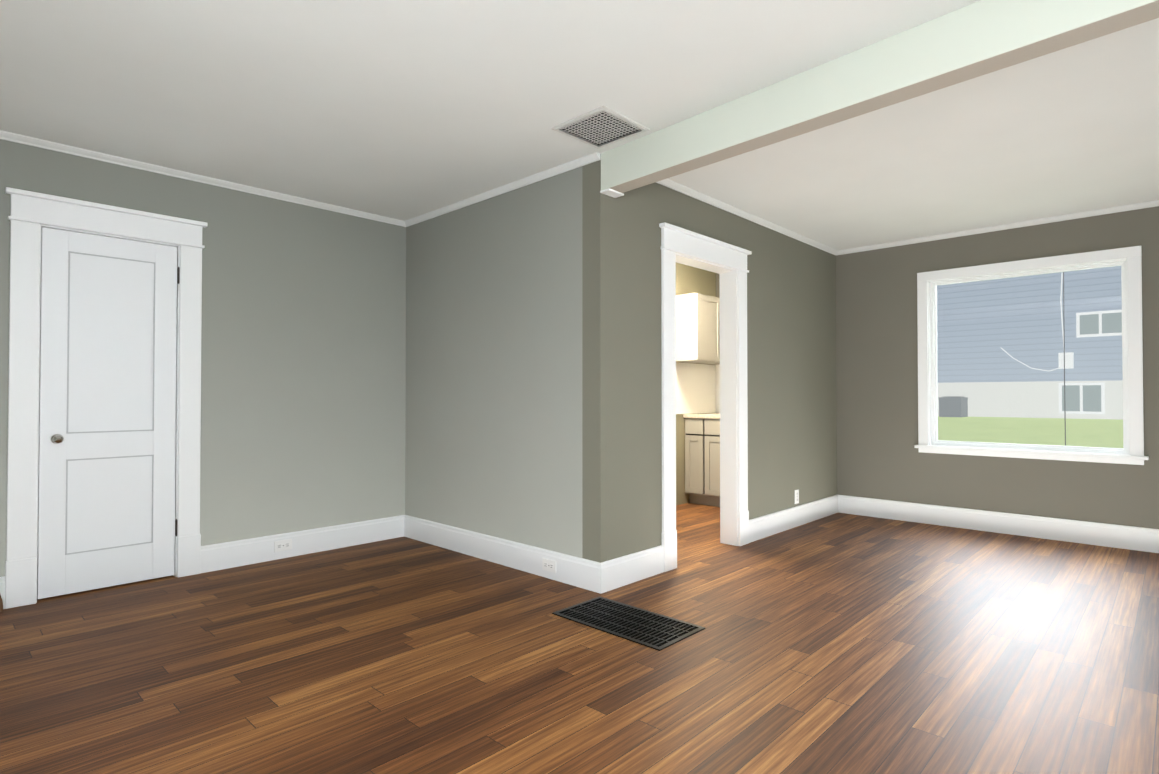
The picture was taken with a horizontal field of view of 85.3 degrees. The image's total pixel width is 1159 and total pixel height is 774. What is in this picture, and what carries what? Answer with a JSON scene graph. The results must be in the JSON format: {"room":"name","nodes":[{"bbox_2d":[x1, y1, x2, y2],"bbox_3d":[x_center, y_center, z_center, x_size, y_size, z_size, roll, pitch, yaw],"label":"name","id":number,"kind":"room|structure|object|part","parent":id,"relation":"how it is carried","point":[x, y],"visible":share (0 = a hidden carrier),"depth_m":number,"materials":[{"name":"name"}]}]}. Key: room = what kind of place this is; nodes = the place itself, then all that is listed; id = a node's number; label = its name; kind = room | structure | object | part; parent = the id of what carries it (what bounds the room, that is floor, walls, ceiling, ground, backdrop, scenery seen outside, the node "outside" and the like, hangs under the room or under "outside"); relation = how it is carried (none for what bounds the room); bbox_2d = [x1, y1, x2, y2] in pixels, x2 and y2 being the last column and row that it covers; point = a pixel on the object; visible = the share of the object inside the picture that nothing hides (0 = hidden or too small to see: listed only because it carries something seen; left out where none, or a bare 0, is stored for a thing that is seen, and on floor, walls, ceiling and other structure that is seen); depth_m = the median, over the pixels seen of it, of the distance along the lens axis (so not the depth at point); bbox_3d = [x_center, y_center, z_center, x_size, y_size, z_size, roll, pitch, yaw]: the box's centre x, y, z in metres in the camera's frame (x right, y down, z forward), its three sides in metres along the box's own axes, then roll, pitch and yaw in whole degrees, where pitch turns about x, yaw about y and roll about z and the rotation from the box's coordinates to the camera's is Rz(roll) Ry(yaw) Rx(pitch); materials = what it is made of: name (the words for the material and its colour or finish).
{"room":"empty living room","nodes":[
{"label":"empty living room","id":0,"kind":"room"},
{"bbox_2d":[0,139,405,576],"bbox_3d":[-2.579,-0.082,3.801,0.140,2.470,3.630,-1,-1,44],"label":"wall","id":1,"kind":"structure","parent":0,"point":[303,365],"depth_m":4.27,"materials":[{"name":"paint"}]},
{"bbox_2d":[0,576,4,608],"bbox_3d":[-3.320,1.059,2.895,0.018,0.165,1.018,-1,-1,44],"label":"baseboard","id":2,"kind":"structure","parent":1,"relation":"attached to","point":[2,586],"depth_m":3.25,"materials":[{"name":"white wood"}]},
{"bbox_2d":[5,187,207,608],"bbox_3d":[-2.705,0.062,3.633,0.186,2.179,0.932,-1,-1,44],"label":"door frame","id":3,"kind":"structure","parent":1,"relation":"attached to","point":[22,457],"depth_m":3.38,"materials":[{"name":"white wood"}]},
{"bbox_2d":[37,227,179,598],"bbox_3d":[-2.665,0.140,3.603,0.094,1.998,0.644,-1,-1,44],"label":"closet door","id":4,"kind":"structure","parent":1,"relation":"in","point":[107,429],"depth_m":3.59,"materials":[{"name":"white wood"}]},
{"bbox_3d":[-2.825,0.282,3.408,0.059,0.054,0.054,-1,-1,44],"label":"knob","id":5,"kind":"part","parent":4,"relation":"part of","materials":[{"name":"silver metal"}]},
{"bbox_2d":[0,130,405,226],"bbox_3d":[-2.513,-1.299,3.762,0.032,0.036,3.340,-1,-1,44],"label":"crown molding","id":6,"kind":"structure","parent":1,"relation":"attached to","point":[40,143],"depth_m":3.84,"materials":[{"name":"paint"}]},
{"bbox_2d":[274,539,291,551],"bbox_3d":[-2.003,1.072,4.256,0.008,0.072,0.116,-1,-1,44],"label":"electrical outlet","id":7,"kind":"object","parent":1,"relation":"attached to","point":[282,545],"visible":1,"depth_m":4.25,"materials":[{"name":"white plastic"}]},
{"bbox_2d":[200,515,404,572],"bbox_3d":[-1.863,1.079,4.421,0.018,0.165,1.442,-1,-1,44],"label":"baseboard","id":8,"kind":"structure","parent":1,"relation":"attached to","point":[224,555],"depth_m":4.34,"materials":[{"name":"white wood"}]},
{"bbox_2d":[405,166,581,557],"bbox_3d":[-0.629,-0.074,4.352,1.920,2.470,0.140,-1,-1,44],"label":"wall","id":9,"kind":"structure","parent":0,"point":[493,426],"depth_m":4.15,"materials":[{"name":"paint"}]},
{"bbox_2d":[404,515,600,593],"bbox_3d":[-0.626,1.077,4.225,2.078,0.165,0.018,-1,-1,44],"label":"baseboard","id":10,"kind":"structure","parent":9,"relation":"attached to","point":[579,572],"depth_m":4.06,"materials":[{"name":"white wood"}]},
{"bbox_2d":[405,152,599,226],"bbox_3d":[-0.638,-1.292,4.258,2.060,0.036,0.032,-1,-1,44],"label":"crown molding","id":11,"kind":"structure","parent":9,"relation":"attached to","point":[566,167],"depth_m":4.07,"materials":[{"name":"paint"}]},
{"bbox_2d":[542,558,555,572],"bbox_3d":[-0.183,1.073,3.784,0.116,0.072,0.008,-1,-1,44],"label":"electrical outlet","id":12,"kind":"object","parent":9,"relation":"attached to","point":[549,565],"visible":1,"depth_m":3.78,"materials":[{"name":"white plastic"}]},
{"bbox_2d":[0,503,1158,773],"bbox_3d":[0.511,1.204,3.081,7.800,0.120,7.180,-1,-1,44],"label":"floor","id":13,"kind":"structure","parent":0,"point":[840,643],"depth_m":2.57,"materials":[{"name":"brown wood"}]},
{"bbox_2d":[0,595,2,612],"bbox_3d":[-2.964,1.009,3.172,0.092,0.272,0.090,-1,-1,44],"label":"broom","id":14,"kind":"object","parent":13,"relation":"on","point":[1,605],"visible":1,"depth_m":3.18,"materials":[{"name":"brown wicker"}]},
{"bbox_2d":[552,596,704,650],"bbox_3d":[0.228,1.141,3.075,0.670,0.006,0.360,-1,-1,44],"label":"floor vent","id":15,"kind":"object","parent":13,"relation":"in","point":[653,630],"visible":1,"depth_m":3.04,"materials":[{"name":"black metal"}]},
{"bbox_2d":[685,418,695,503],"bbox_3d":[1.386,0.753,6.535,0.295,0.875,0.612,-1,-1,44],"label":"base cabinet","id":16,"kind":"object","parent":13,"relation":"on","point":[690,423],"depth_m":6.37,"materials":[{"name":"paint"}]},
{"bbox_2d":[696,418,719,506],"bbox_3d":[1.603,0.750,6.328,0.565,0.875,0.612,-1,-1,44],"label":"base cabinet","id":17,"kind":"object","parent":13,"relation":"on","point":[707,429],"depth_m":6.23,"materials":[{"name":"paint"}]},
{"bbox_2d":[684,414,719,417],"bbox_3d":[1.612,0.293,6.315,0.935,0.040,0.629,-1,-1,44],"label":"countertop","id":18,"kind":"structure","parent":17,"relation":"on","point":[685,415],"depth_m":6.26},
{"bbox_2d":[0,0,1158,250],"bbox_3d":[0.511,-1.386,3.116,7.800,0.120,7.180,-1,-1,44],"label":"ceiling","id":19,"kind":"structure","parent":0,"point":[402,110],"depth_m":2.93,"materials":[{"name":"paint"}]},
{"bbox_2d":[552,106,649,148],"bbox_3d":[0.109,-1.319,3.219,0.355,0.012,0.355,-1,-1,44],"label":"ceiling vent","id":20,"kind":"object","parent":19,"relation":"in","point":[601,127],"visible":1,"depth_m":3.21,"materials":[{"name":"grey metal"}]},
{"bbox_2d":[601,0,1158,192],"bbox_3d":[1.713,-1.236,1.906,0.120,0.213,4.590,1,-1,-42],"label":"ceiling beam","id":21,"kind":"structure","parent":19,"relation":"attached to","point":[974,40],"depth_m":2.44,"materials":[{"name":"paint"}]},
{"bbox_2d":[600,188,623,197],"bbox_3d":[0.185,-1.101,3.575,0.070,0.012,0.132,-1,-1,44],"label":"bracket","id":22,"kind":"object","parent":21,"relation":"attached to","point":[612,193],"visible":1,"depth_m":3.56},
{"bbox_2d":[676,262,715,504],"bbox_3d":[0.336,-0.055,5.754,0.120,2.470,3.220,-1,-1,44],"label":"wall","id":23,"kind":"structure","parent":0,"point":[690,279],"depth_m":6.43,"materials":[{"name":"beige paint"}]},
{"bbox_2d":[676,362,715,413],"bbox_3d":[0.951,0.012,6.299,0.012,0.520,1.519,-1,-1,44],"label":"backsplash","id":24,"kind":"structure","parent":23,"relation":"attached to","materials":[{"name":"tile"}]},
{"bbox_2d":[676,293,719,363],"bbox_3d":[1.308,-0.576,6.453,0.324,0.650,0.864,-1,-1,44],"label":"upper cabinet","id":25,"kind":"object","parent":23,"relation":"attached to","point":[697,327],"visible":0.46,"depth_m":6.14,"materials":[{"name":"paint"}]},
{"bbox_2d":[582,154,836,562],"bbox_3d":[1.228,-0.068,4.806,0.140,2.470,3.360,-1,-1,44],"label":"wall","id":26,"kind":"structure","parent":0,"point":[791,366],"depth_m":3.93,"materials":[{"name":"paint"}]},
{"bbox_2d":[601,545,663,593],"bbox_3d":[0.318,1.070,3.722,0.018,0.165,0.594,-1,-1,44],"label":"baseboard","id":27,"kind":"structure","parent":26,"relation":"attached to","point":[628,569],"depth_m":3.70,"materials":[{"name":"white wood"}]},
{"bbox_2d":[662,530,676,571],"bbox_3d":[0.568,1.034,3.979,0.026,0.245,0.136,-1,-1,44],"label":"plinth","id":28,"kind":"object","parent":26,"relation":"attached to","point":[669,541],"depth_m":3.96,"materials":[{"name":"white wood"}]},
{"bbox_2d":[661,249,747,532],"bbox_3d":[0.886,0.149,4.329,0.020,2.024,1.054,-1,-1,44],"label":"trim","id":29,"kind":"structure","parent":26,"relation":"attached to","point":[668,297],"depth_m":4.01,"materials":[{"name":"white wood"}]},
{"bbox_2d":[659,222,751,272],"bbox_3d":[0.895,-0.943,4.334,0.046,0.159,1.098,-1,-1,44],"label":"trim","id":30,"kind":"structure","parent":26,"relation":"attached to","point":[682,241],"depth_m":4.26,"materials":[{"name":"white wood"}]},
{"bbox_2d":[676,253,737,545],"bbox_3d":[0.831,0.142,4.387,0.140,2.038,0.830,-1,-1,44],"label":"door frame","id":31,"kind":"structure","parent":26,"relation":"attached to","point":[728,404],"depth_m":4.67,"materials":[{"name":"white wood"}]},
{"bbox_2d":[737,511,748,545],"bbox_3d":[1.210,1.043,4.652,0.026,0.245,0.128,-1,-1,44],"label":"plinth","id":32,"kind":"object","parent":26,"relation":"attached to","point":[743,517],"depth_m":4.63,"materials":[{"name":"white wood"}]},
{"bbox_2d":[656,179,837,254],"bbox_3d":[1.331,-1.285,4.806,0.032,0.036,3.240,-1,-1,44],"label":"crown molding","id":33,"kind":"structure","parent":26,"relation":"attached to","point":[678,187],"depth_m":4.65,"materials":[{"name":"paint"}]},
{"bbox_2d":[749,495,837,542],"bbox_3d":[1.846,1.092,5.323,0.018,0.165,1.734,-1,-1,44],"label":"baseboard","id":34,"kind":"structure","parent":26,"relation":"attached to","point":[764,526],"depth_m":5.22,"materials":[{"name":"white wood"}]},
{"bbox_2d":[795,489,798,503],"bbox_3d":[1.841,0.929,5.327,0.008,0.116,0.072,-1,-1,44],"label":"electrical outlet","id":35,"kind":"object","parent":26,"relation":"attached to","point":[796,496],"visible":1,"depth_m":5.32,"materials":[{"name":"white plastic"}]},
{"bbox_2d":[716,206,1158,528],"bbox_3d":[2.873,-0.056,5.682,7.650,2.470,0.180,-1,-1,44],"label":"wall","id":36,"kind":"structure","parent":0,"point":[879,456],"depth_m":5.32,"materials":[{"name":"paint"}]},
{"bbox_2d":[715,364,719,412],"bbox_3d":[1.813,0.013,6.544,0.915,0.525,0.025,-1,-1,44],"label":"backsplash","id":37,"kind":"structure","parent":36,"relation":"attached to","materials":[{"name":"tile"}]},
{"bbox_2d":[836,200,1158,254],"bbox_3d":[3.943,-1.289,4.531,4.190,0.036,0.032,-1,-1,44],"label":"crown molding","id":38,"kind":"structure","parent":36,"relation":"attached to","point":[1149,204],"depth_m":5.02,"materials":[{"name":"paint"}]},
{"bbox_2d":[838,495,1158,552],"bbox_3d":[3.948,1.081,4.504,4.190,0.165,0.018,-1,-1,44],"label":"baseboard","id":39,"kind":"structure","parent":36,"relation":"attached to","point":[1116,536],"depth_m":5.00,"materials":[{"name":"white wood"}]},
{"bbox_2d":[917,246,1143,464],"bbox_3d":[3.535,-0.219,5.038,1.458,1.560,0.201,-1,-1,44],"label":"window","id":40,"kind":"structure","parent":36,"relation":"in","point":[934,369],"depth_m":4.92,"materials":[{"name":"clear glass"}]},
{"bbox_2d":[914,445,1148,459],"bbox_3d":[3.485,0.509,4.976,1.508,0.026,0.105,-1,-1,44],"label":"window sill","id":41,"kind":"structure","parent":36,"relation":"attached to","point":[1039,452],"depth_m":4.86,"materials":[{"name":"white wood"}]},
{"label":"outside","id":42,"kind":"structure","parent":0,"visible":0},
{"bbox_2d":[938,416,1122,447],"bbox_3d":[8.898,1.189,10.856,30.000,0.820,15.610,-1,-1,44],"label":"lawn","id":43,"kind":"structure","parent":42,"point":[1056,439],"depth_m":14.14,"materials":[{"name":"green plant"}]},
{"bbox_2d":[938,396,967,416],"bbox_3d":[11.057,0.580,18.611,0.583,0.603,0.822,-1,-1,44],"label":"ac unit","id":44,"kind":"object","parent":43,"relation":"on","point":[948,407],"depth_m":18.34,"materials":[{"name":"grey metal"}]},
{"bbox_2d":[937,266,1122,419],"bbox_3d":[15.638,-2.729,18.695,21.000,7.830,5.120,-1,-1,44],"label":"house","id":45,"kind":"structure","parent":43,"relation":"on","point":[969,353],"depth_m":17.86,"materials":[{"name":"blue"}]},
{"bbox_3d":[13.652,0.309,17.120,0.839,0.708,0.018,-1,-1,44],"label":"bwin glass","id":46,"kind":"part","parent":45,"relation":"part of","materials":[{"name":"grey"}]},
{"bbox_3d":[13.642,0.309,17.110,0.979,0.848,0.050,-1,-1,44],"label":"bwin frame","id":47,"kind":"part","parent":45,"relation":"part of","materials":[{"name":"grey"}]},
{"bbox_3d":[13.954,-1.694,16.860,1.012,0.672,0.080,-1,-1,44],"label":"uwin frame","id":48,"kind":"part","parent":45,"relation":"part of","materials":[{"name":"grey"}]},
{"bbox_3d":[13.964,-1.694,16.870,0.872,0.532,0.048,-1,-1,44],"label":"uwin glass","id":49,"kind":"part","parent":45,"relation":"part of","materials":[{"name":"grey"}]},
{"bbox_2d":[1063,272,1065,445],"bbox_3d":[4.138,-0.325,5.363,0.030,3.600,0.040,-1,-1,44],"label":"wire","id":50,"kind":"object","parent":43,"relation":"on","point":[1064,358],"depth_m":5.35,"materials":[{"name":"grey"}]}
]}

